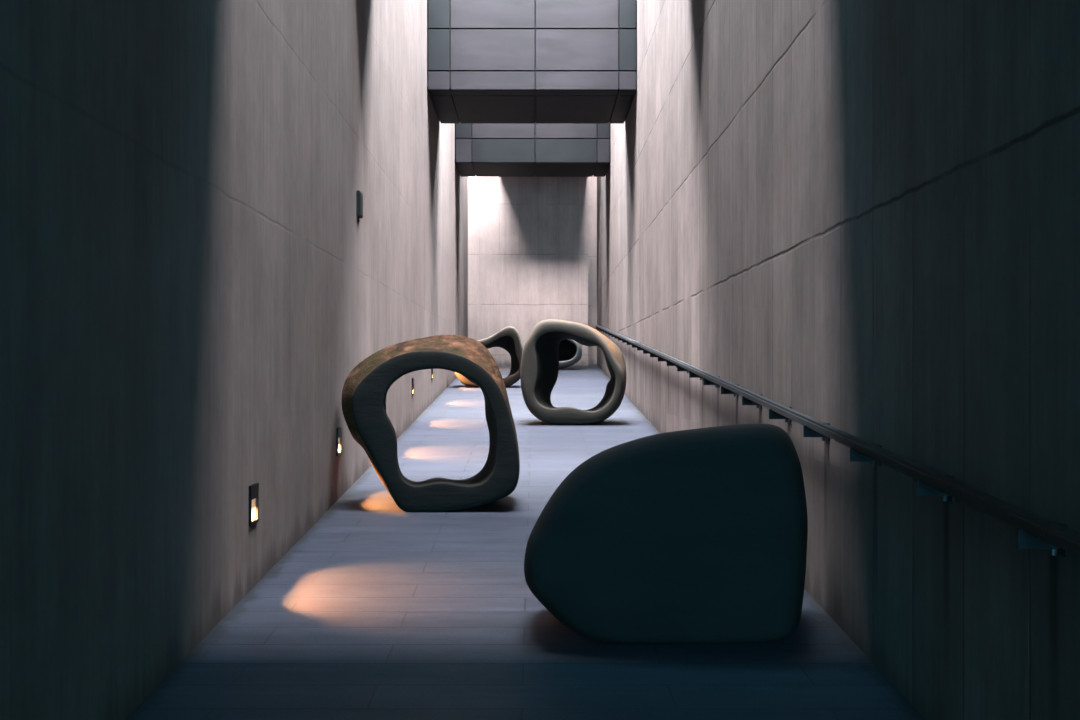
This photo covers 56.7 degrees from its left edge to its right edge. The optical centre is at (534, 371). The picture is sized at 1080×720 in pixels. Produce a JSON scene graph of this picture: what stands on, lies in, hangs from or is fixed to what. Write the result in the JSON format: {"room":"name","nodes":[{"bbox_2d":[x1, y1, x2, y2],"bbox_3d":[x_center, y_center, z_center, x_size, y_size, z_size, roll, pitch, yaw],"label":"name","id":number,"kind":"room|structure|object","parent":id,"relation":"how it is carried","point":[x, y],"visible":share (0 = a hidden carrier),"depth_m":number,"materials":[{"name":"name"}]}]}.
{"room":"museum","nodes":[
{"label":"museum","id":0,"kind":"room"},
{"bbox_2d":[0,0,467,719],"bbox_3d":[-1.725,-1.650,8.150,0.350,9.500,32.300,0,0,0],"label":"wall","id":1,"kind":"structure","parent":0,"point":[193,286],"depth_m":4.38,"materials":[{"name":"concrete"}]},
{"bbox_2d":[249,483,258,525],"bbox_3d":[-1.583,0.728,5.500,0.091,0.220,0.156,0,0,0],"label":"step light","id":2,"kind":"object","parent":1,"relation":"attached to","point":[254,488],"visible":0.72,"depth_m":5.53,"materials":[{"name":"metal"}]},
{"bbox_2d":[336,427,341,455],"bbox_3d":[-1.583,0.547,7.900,0.091,0.220,0.156,0,0,0],"label":"step light","id":3,"kind":"object","parent":1,"relation":"attached to","point":[339,429],"visible":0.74,"depth_m":7.92,"materials":[{"name":"metal"}]},
{"bbox_2d":[356,190,362,221],"bbox_3d":[-1.534,-1.445,8.780,0.032,0.270,0.160,0,0,0],"label":"wall box","id":4,"kind":"object","parent":1,"relation":"attached to","point":[359,196],"visible":1,"depth_m":8.70,"materials":[{"name":"grey metal"}]},
{"bbox_2d":[412,378,413,395],"bbox_3d":[-1.583,0.188,12.700,0.091,0.220,0.156,0,0,0],"label":"step light","id":5,"kind":"object","parent":1,"relation":"attached to","point":[412,378],"visible":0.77,"depth_m":12.62,"materials":[{"name":"metal"}]},
{"bbox_2d":[427,0,636,123],"bbox_3d":[-0.035,-5.228,15.375,3.026,2.335,1.950,0,0,0],"label":"bridge","id":6,"kind":"object","parent":1,"relation":"attached to","point":[489,61],"visible":1,"depth_m":14.40,"materials":[{"name":"grey metal"}]},
{"bbox_2d":[455,121,610,176],"bbox_3d":[-0.035,-5.228,20.100,3.026,2.335,1.400,0,0,0],"label":"bridge","id":7,"kind":"object","parent":1,"relation":"attached to","point":[481,150],"visible":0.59,"depth_m":19.40,"materials":[{"name":"grey metal"}]},
{"bbox_2d":[125,364,924,719],"bbox_3d":[-0.035,1.189,8.150,3.730,2.822,32.300,0,0,0],"label":"floor","id":8,"kind":"structure","parent":0,"point":[380,610],"depth_m":4.66,"materials":[{"name":"stone"}]},
{"bbox_2d":[342,335,519,511],"bbox_3d":[-0.813,0.373,7.765,1.398,1.335,0.697,0,0,0],"label":"ring sculpture","id":9,"kind":"object","parent":8,"relation":"on","point":[366,387],"visible":1,"depth_m":7.42,"materials":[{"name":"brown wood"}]},
{"bbox_2d":[454,326,522,386],"bbox_3d":[-0.812,-0.272,17.849,1.274,1.087,0.507,0,0,0],"label":"ring sculpture","id":10,"kind":"object","parent":8,"relation":"on","point":[507,338],"visible":0.5,"depth_m":17.60,"materials":[{"name":"grey stone"}]},
{"bbox_2d":[558,339,581,367],"bbox_3d":[0.446,-0.526,22.230,1.230,0.897,0.700,0,0,0],"label":"sculpture","id":11,"kind":"object","parent":8,"relation":"on","point":[569,351],"visible":0.26,"depth_m":22.08,"materials":[{"name":"stone"}]},
{"bbox_2d":[520,319,626,423],"bbox_3d":[0.496,-0.011,12.725,1.351,1.318,0.564,0,0,0],"label":"ring sculpture","id":12,"kind":"object","parent":8,"relation":"on","point":[539,369],"visible":1,"depth_m":12.46,"materials":[{"name":"grey stone"}]},
{"bbox_2d":[524,423,807,642],"bbox_3d":[0.647,0.747,4.878,1.396,1.004,0.725,0,0,0],"label":"sculpture","id":13,"kind":"object","parent":8,"relation":"on","point":[700,535],"visible":1,"depth_m":4.52,"materials":[{"name":"black stone"}]},
{"bbox_2d":[468,177,596,365],"bbox_3d":[-0.035,-3.000,23.550,3.030,6.800,0.500,0,0,0],"label":"wall","id":14,"kind":"structure","parent":0,"point":[532,241],"depth_m":23.30,"materials":[{"name":"concrete"}]},
{"bbox_2d":[597,0,1079,719],"bbox_3d":[1.655,-1.650,8.150,0.350,9.500,32.300,0,0,0],"label":"wall","id":15,"kind":"structure","parent":0,"point":[861,218],"depth_m":4.22,"materials":[{"name":"concrete"}]},
{"bbox_2d":[595,324,1079,556],"bbox_3d":[1.419,-0.249,12.125,0.123,1.638,20.450,0,0,0],"label":"handrail","id":16,"kind":"object","parent":15,"relation":"attached to","point":[1034,531],"visible":1,"depth_m":3.58,"materials":[{"name":"metal"}]}
]}

